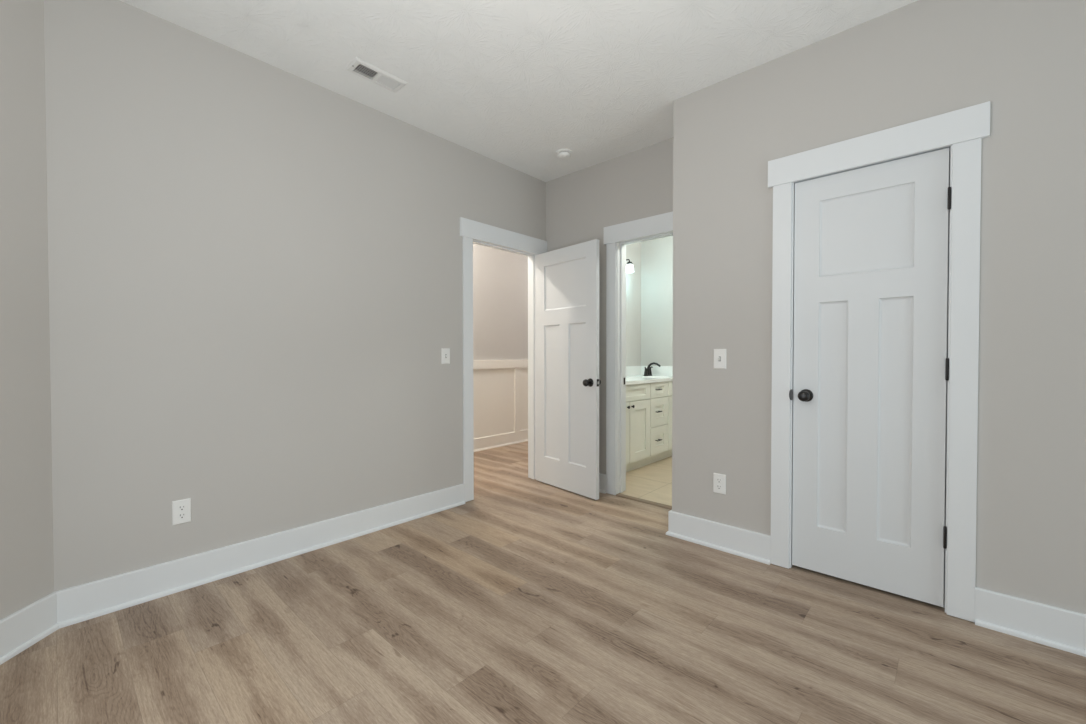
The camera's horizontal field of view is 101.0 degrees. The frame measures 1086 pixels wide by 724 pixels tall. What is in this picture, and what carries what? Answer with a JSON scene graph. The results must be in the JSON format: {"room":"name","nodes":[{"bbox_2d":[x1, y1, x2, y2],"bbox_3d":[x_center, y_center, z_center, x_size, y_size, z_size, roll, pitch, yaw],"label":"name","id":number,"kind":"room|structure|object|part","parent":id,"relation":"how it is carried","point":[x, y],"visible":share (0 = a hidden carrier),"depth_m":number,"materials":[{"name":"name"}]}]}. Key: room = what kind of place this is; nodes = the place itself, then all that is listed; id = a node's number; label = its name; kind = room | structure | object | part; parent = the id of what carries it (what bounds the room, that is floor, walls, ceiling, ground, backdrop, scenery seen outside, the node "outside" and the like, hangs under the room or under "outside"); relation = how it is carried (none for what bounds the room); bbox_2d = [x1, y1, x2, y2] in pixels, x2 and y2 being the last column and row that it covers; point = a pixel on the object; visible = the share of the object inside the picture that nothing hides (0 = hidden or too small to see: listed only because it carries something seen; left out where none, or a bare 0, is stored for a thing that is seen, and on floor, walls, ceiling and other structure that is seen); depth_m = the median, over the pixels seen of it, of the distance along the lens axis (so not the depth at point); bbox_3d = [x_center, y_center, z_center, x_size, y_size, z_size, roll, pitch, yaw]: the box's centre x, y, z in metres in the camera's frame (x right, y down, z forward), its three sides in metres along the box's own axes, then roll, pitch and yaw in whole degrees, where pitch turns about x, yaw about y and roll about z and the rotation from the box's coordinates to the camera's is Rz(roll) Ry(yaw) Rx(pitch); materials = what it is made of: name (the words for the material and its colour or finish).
{"room":"empty bedroom","nodes":[
{"label":"empty bedroom","id":0,"kind":"room"},
{"bbox_2d":[0,0,53,619],"bbox_3d":[-2.074,-0.246,1.407,0.120,2.736,0.900,0,1,-5],"label":"wall","id":1,"kind":"structure","parent":0,"point":[26,498],"depth_m":1.76,"materials":[{"name":"beige paint"}]},
{"bbox_2d":[0,592,58,664],"bbox_3d":[-1.999,1.046,1.433,0.028,0.151,0.900,0,1,-5],"label":"baseboard","id":2,"kind":"structure","parent":1,"relation":"attached to","point":[20,630],"depth_m":1.76,"materials":[{"name":"white paint"}]},
{"bbox_3d":[-1.990,1.112,1.431,0.013,0.020,0.893,0,1,-5],"label":"shoe moulding","id":3,"kind":"part","parent":2,"relation":"part of","materials":[{"name":"white paint"}]},
{"bbox_2d":[44,0,640,591],"bbox_3d":[-0.066,-0.289,4.134,0.120,2.736,6.140,1,1,42],"label":"wall","id":4,"kind":"structure","parent":0,"point":[255,266],"depth_m":2.34,"materials":[{"name":"beige paint"}]},
{"bbox_2d":[172,498,190,525],"bbox_3d":[-1.765,0.732,2.186,0.008,0.117,0.072,1,1,42],"label":"wall outlet","id":5,"kind":"object","parent":4,"relation":"attached to","point":[181,509],"visible":1,"depth_m":2.18,"materials":[{"name":"white plastic"}]},
{"bbox_2d":[177,505,185,510],"bbox_3d":[-1.763,0.712,2.184,0.002,0.029,0.035,1,1,42],"label":"receptacle","id":6,"kind":"object","parent":5,"relation":"attached to","point":[179,507],"depth_m":2.18,"materials":[{"name":"plastic"}]},
{"bbox_2d":[178,512,186,518],"bbox_3d":[-1.763,0.751,2.185,0.002,0.029,0.035,1,1,42],"label":"receptacle","id":7,"kind":"object","parent":5,"relation":"attached to","point":[181,515],"depth_m":2.19,"materials":[{"name":"plastic"}]},
{"bbox_2d":[55,484,464,628],"bbox_3d":[-1.325,1.027,2.659,0.028,0.151,2.133,1,1,42],"label":"baseboard","id":8,"kind":"structure","parent":4,"relation":"attached to","point":[83,602],"depth_m":2.33,"materials":[{"name":"white paint"}]},
{"bbox_2d":[441,348,449,363],"bbox_3d":[-0.717,-0.043,3.319,0.018,0.117,0.074,1,1,42],"label":"light switch","id":9,"kind":"object","parent":4,"relation":"attached to","point":[445,352],"visible":1,"depth_m":3.32,"materials":[{"name":"white plastic"}]},
{"bbox_2d":[460,217,546,501],"bbox_3d":[-0.341,-0.013,3.820,0.143,2.187,0.979,1,1,42],"label":"door frame","id":10,"kind":"structure","parent":4,"relation":"attached to","point":[467,243],"depth_m":3.54,"materials":[{"name":"white paint"}]},
{"bbox_2d":[536,239,600,499],"bbox_3d":[0.192,0.058,3.762,0.177,2.028,0.742,-1,1,-40],"label":"door","id":11,"kind":"structure","parent":4,"relation":"in","point":[568,381],"depth_m":3.72,"materials":[{"name":"white paint"}]},
{"bbox_3d":[0.345,0.162,3.500,0.067,0.056,0.056,-1,1,-40],"label":"knob","id":12,"kind":"part","parent":11,"relation":"part of","materials":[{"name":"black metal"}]},
{"bbox_2d":[626,259,633,272],"bbox_3d":[0.721,-1.085,4.815,0.170,0.154,0.766,1,1,42],"label":"vanity light","id":13,"kind":"object","parent":4,"relation":"attached to","point":[629,267],"visible":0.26,"depth_m":5.01,"materials":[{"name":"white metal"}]},
{"bbox_3d":[0.977,-1.055,5.039,0.092,0.086,0.092,1,1,42],"label":"lamp shade","id":14,"kind":"part","parent":13,"relation":"part of","materials":[{"name":"white glass"}]},
{"bbox_2d":[626,366,640,375],"bbox_3d":[0.674,0.113,4.893,0.018,0.117,1.575,1,1,42],"label":"backsplash","id":15,"kind":"structure","parent":4,"relation":"attached to","point":[630,370],"depth_m":5.32,"materials":[{"name":"white stone"}]},
{"bbox_2d":[473,244,527,359],"bbox_3d":[-0.882,-0.306,5.309,0.100,2.736,5.700,1,1,42],"label":"wall","id":16,"kind":"structure","parent":0,"point":[500,277],"depth_m":5.60,"materials":[{"name":"beige paint"}]},
{"bbox_2d":[473,368,527,438],"bbox_3d":[-0.841,0.515,5.285,0.010,0.875,5.500,1,1,42],"label":"wainscot","id":17,"kind":"structure","parent":16,"relation":"attached to","point":[493,389],"depth_m":5.57,"materials":[{"name":"white paint"}]},
{"bbox_2d":[473,360,527,368],"bbox_3d":[-0.832,0.034,5.269,0.036,0.105,5.500,1,1,42],"label":"rail","id":18,"kind":"object","parent":16,"relation":"attached to","point":[477,364],"visible":0.04,"depth_m":5.56,"materials":[{"name":"white paint"}]},
{"bbox_2d":[474,429,527,451],"bbox_3d":[-0.830,0.987,5.282,0.038,0.151,5.500,1,1,42],"label":"baseboard","id":19,"kind":"structure","parent":16,"relation":"attached to","point":[489,442],"depth_m":5.59,"materials":[{"name":"white paint"}]},
{"bbox_3d":[-0.820,1.052,5.275,0.012,0.020,5.500,1,1,42],"label":"shoe moulding","id":20,"kind":"part","parent":19,"relation":"part of","materials":[{"name":"white paint"}]},
{"bbox_2d":[514,368,520,431],"bbox_3d":[-0.333,0.495,5.822,0.018,0.834,0.098,1,1,42],"label":"batten","id":21,"kind":"object","parent":16,"relation":"attached to","point":[517,404],"visible":1,"depth_m":5.81,"materials":[{"name":"white paint"}]},
{"bbox_2d":[120,0,917,181],"bbox_3d":[1.421,-1.683,2.379,7.425,0.100,7.100,1,1,42],"label":"ceiling","id":22,"kind":"structure","parent":0,"point":[514,84],"depth_m":2.34,"materials":[{"name":"white paint"}]},
{"bbox_2d":[344,57,406,92],"bbox_3d":[-0.948,-1.717,2.550,0.142,0.192,0.307,1,1,42],"label":"ceiling vent","id":23,"kind":"object","parent":22,"relation":"in","point":[359,67],"visible":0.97,"depth_m":2.54,"materials":[{"name":"white metal"}]},
{"bbox_2d":[556,149,571,159],"bbox_3d":[0.166,-1.626,3.520,0.129,0.045,0.129,1,1,42],"label":"smoke detector","id":24,"kind":"object","parent":22,"relation":"attached to","point":[563,154],"visible":1,"depth_m":3.48,"materials":[{"name":"white plastic"}]},
{"bbox_2d":[0,441,1085,723],"bbox_3d":[1.424,1.104,2.422,7.425,0.001,7.100,1,1,42],"label":"floor","id":25,"kind":"structure","parent":0,"point":[526,600],"depth_m":1.76,"materials":[{"name":"brown wood"}]},
{"bbox_2d":[616,493,671,509],"bbox_3d":[0.830,1.084,3.446,0.600,0.010,0.060,1,1,42],"label":"threshold","id":26,"kind":"object","parent":25,"relation":"on","point":[619,494],"visible":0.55,"depth_m":3.46,"materials":[{"name":"brown wood"}]},
{"bbox_2d":[546,138,672,473],"bbox_3d":[2.166,-0.263,2.279,5.920,2.736,0.120,1,1,42],"label":"wall","id":27,"kind":"structure","parent":0,"point":[638,184],"depth_m":3.71,"materials":[{"name":"beige paint"}]},
{"bbox_2d":[599,473,605,493],"bbox_3d":[0.269,1.006,3.925,0.681,0.151,0.028,1,1,42],"label":"baseboard","id":28,"kind":"structure","parent":27,"relation":"attached to","point":[602,477],"depth_m":3.72,"materials":[{"name":"white paint"}]},
{"bbox_2d":[604,211,672,494],"bbox_3d":[0.851,-0.009,3.473,0.816,2.187,0.154,1,1,42],"label":"door frame","id":29,"kind":"structure","parent":27,"relation":"attached to","point":[611,249],"depth_m":3.64,"materials":[{"name":"white paint"}]},
{"bbox_2d":[618,456,671,505],"bbox_3d":[1.574,1.083,3.957,2.630,0.014,1.774,1,1,42],"label":"floor","id":30,"kind":"structure","parent":0,"point":[653,481],"depth_m":4.00,"materials":[{"name":"beige tile"}]},
{"bbox_2d":[626,381,671,471],"bbox_3d":[0.889,0.636,4.709,0.590,0.858,1.565,1,1,42],"label":"vanity cabinet","id":31,"kind":"object","parent":30,"relation":"on","point":[648,405],"visible":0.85,"depth_m":4.52,"materials":[{"name":"white paint"}]},
{"bbox_3d":[0.684,0.675,4.109,0.020,0.584,0.391,1,1,42],"label":"door","id":32,"kind":"part","parent":31,"relation":"part of","materials":[{"name":"white paint"}]},
{"bbox_3d":[0.951,0.670,4.403,0.020,0.584,0.387,1,1,42],"label":"door","id":33,"kind":"part","parent":31,"relation":"part of","materials":[{"name":"white paint"}]},
{"bbox_2d":[626,366,671,384],"bbox_3d":[0.880,0.132,4.706,0.573,0.150,1.575,1,1,42],"label":"countertop","id":34,"kind":"structure","parent":31,"relation":"on","point":[634,374],"depth_m":5.22,"materials":[{"name":"white stone"}]},
{"bbox_2d":[644,362,660,375],"bbox_3d":[1.260,0.083,5.240,0.162,0.162,0.197,0,1,-20],"label":"faucet","id":35,"kind":"object","parent":34,"relation":"on","point":[647,372],"visible":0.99,"depth_m":5.25,"materials":[{"name":"black metal"}]},
{"bbox_2d":[644,376,667,377],"bbox_3d":[1.282,0.184,5.065,0.300,0.030,0.380,1,1,42],"label":"sink","id":36,"kind":"object","parent":34,"relation":"in","point":[644,376],"depth_m":5.22,"materials":[{"name":"white ceramic"}]},
{"bbox_3d":[1.216,0.815,4.697,0.020,0.285,0.384,1,1,42],"label":"drawer","id":37,"kind":"part","parent":31,"relation":"part of","materials":[{"name":"white paint"}]},
{"bbox_3d":[1.216,0.519,4.692,0.020,0.291,0.384,1,1,42],"label":"drawer","id":38,"kind":"part","parent":31,"relation":"part of","materials":[{"name":"white paint"}]},
{"bbox_3d":[1.216,0.289,4.689,0.020,0.152,0.384,1,1,42],"label":"drawer","id":39,"kind":"part","parent":31,"relation":"part of","materials":[{"name":"white paint"}]},
{"bbox_3d":[1.475,0.285,4.973,0.020,0.152,0.370,1,1,42],"label":"drawer","id":40,"kind":"part","parent":31,"relation":"part of","materials":[{"name":"white paint"}]},
{"bbox_3d":[1.475,0.661,4.979,0.020,0.584,0.370,1,1,42],"label":"door","id":41,"kind":"part","parent":31,"relation":"part of","materials":[{"name":"white paint"}]},
{"bbox_2d":[641,236,672,365],"bbox_3d":[2.240,-0.299,4.596,2.730,2.736,0.100,1,1,42],"label":"wall","id":42,"kind":"structure","parent":0,"point":[656,254],"depth_m":5.33,"materials":[{"name":"beige paint"}]},
{"bbox_2d":[672,0,1085,613],"bbox_3d":[2.567,-0.252,1.534,4.325,2.736,0.442,1,1,42],"label":"wall","id":43,"kind":"structure","parent":0,"point":[920,59],"depth_m":1.91,"materials":[{"name":"beige paint"}]},
{"bbox_2d":[666,511,770,564],"bbox_3d":[1.016,1.025,2.648,0.612,0.151,0.028,1,1,42],"label":"baseboard","id":44,"kind":"structure","parent":43,"relation":"attached to","point":[752,545],"depth_m":2.62,"materials":[{"name":"white paint"}]},
{"bbox_3d":[1.011,1.091,2.643,0.612,0.020,0.012,1,1,42],"label":"shoe moulding","id":45,"kind":"part","parent":44,"relation":"part of","materials":[{"name":"white paint"}]},
{"bbox_2d":[713,473,725,494],"bbox_3d":[1.039,0.717,2.636,0.072,0.117,0.008,1,1,42],"label":"wall outlet","id":46,"kind":"object","parent":43,"relation":"attached to","point":[719,480],"visible":1,"depth_m":2.63,"materials":[{"name":"white plastic"}]},
{"bbox_2d":[714,349,725,368],"bbox_3d":[1.034,-0.018,2.622,0.074,0.117,0.018,1,1,42],"label":"light switch","id":47,"kind":"object","parent":43,"relation":"attached to","point":[719,354],"visible":1,"depth_m":2.62,"materials":[{"name":"white plastic"}]},
{"bbox_2d":[792,148,950,606],"bbox_3d":[1.545,0.073,2.159,0.612,2.028,0.106,1,1,42],"label":"door","id":48,"kind":"structure","parent":43,"relation":"in","point":[871,364],"depth_m":2.15,"materials":[{"name":"white paint"}]},
{"bbox_3d":[1.351,0.175,2.311,0.056,0.056,0.067,1,1,42],"label":"knob","id":49,"kind":"part","parent":48,"relation":"part of","materials":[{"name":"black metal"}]},
{"bbox_2d":[768,101,989,621],"bbox_3d":[1.581,0.010,2.203,0.853,2.187,0.142,1,1,42],"label":"door frame","id":50,"kind":"structure","parent":43,"relation":"attached to","point":[966,156],"depth_m":1.95,"materials":[{"name":"white paint"}]},
{"bbox_2d":[975,587,1085,656],"bbox_3d":[2.923,1.050,0.913,2.938,0.151,0.028,1,1,42],"label":"baseboard","id":51,"kind":"structure","parent":43,"relation":"attached to","point":[1055,627],"depth_m":1.79,"materials":[{"name":"white paint"}]},
{"bbox_3d":[2.918,1.115,0.908,2.938,0.020,0.012,1,1,42],"label":"shoe moulding","id":52,"kind":"part","parent":51,"relation":"part of","materials":[{"name":"white paint"}]}
]}

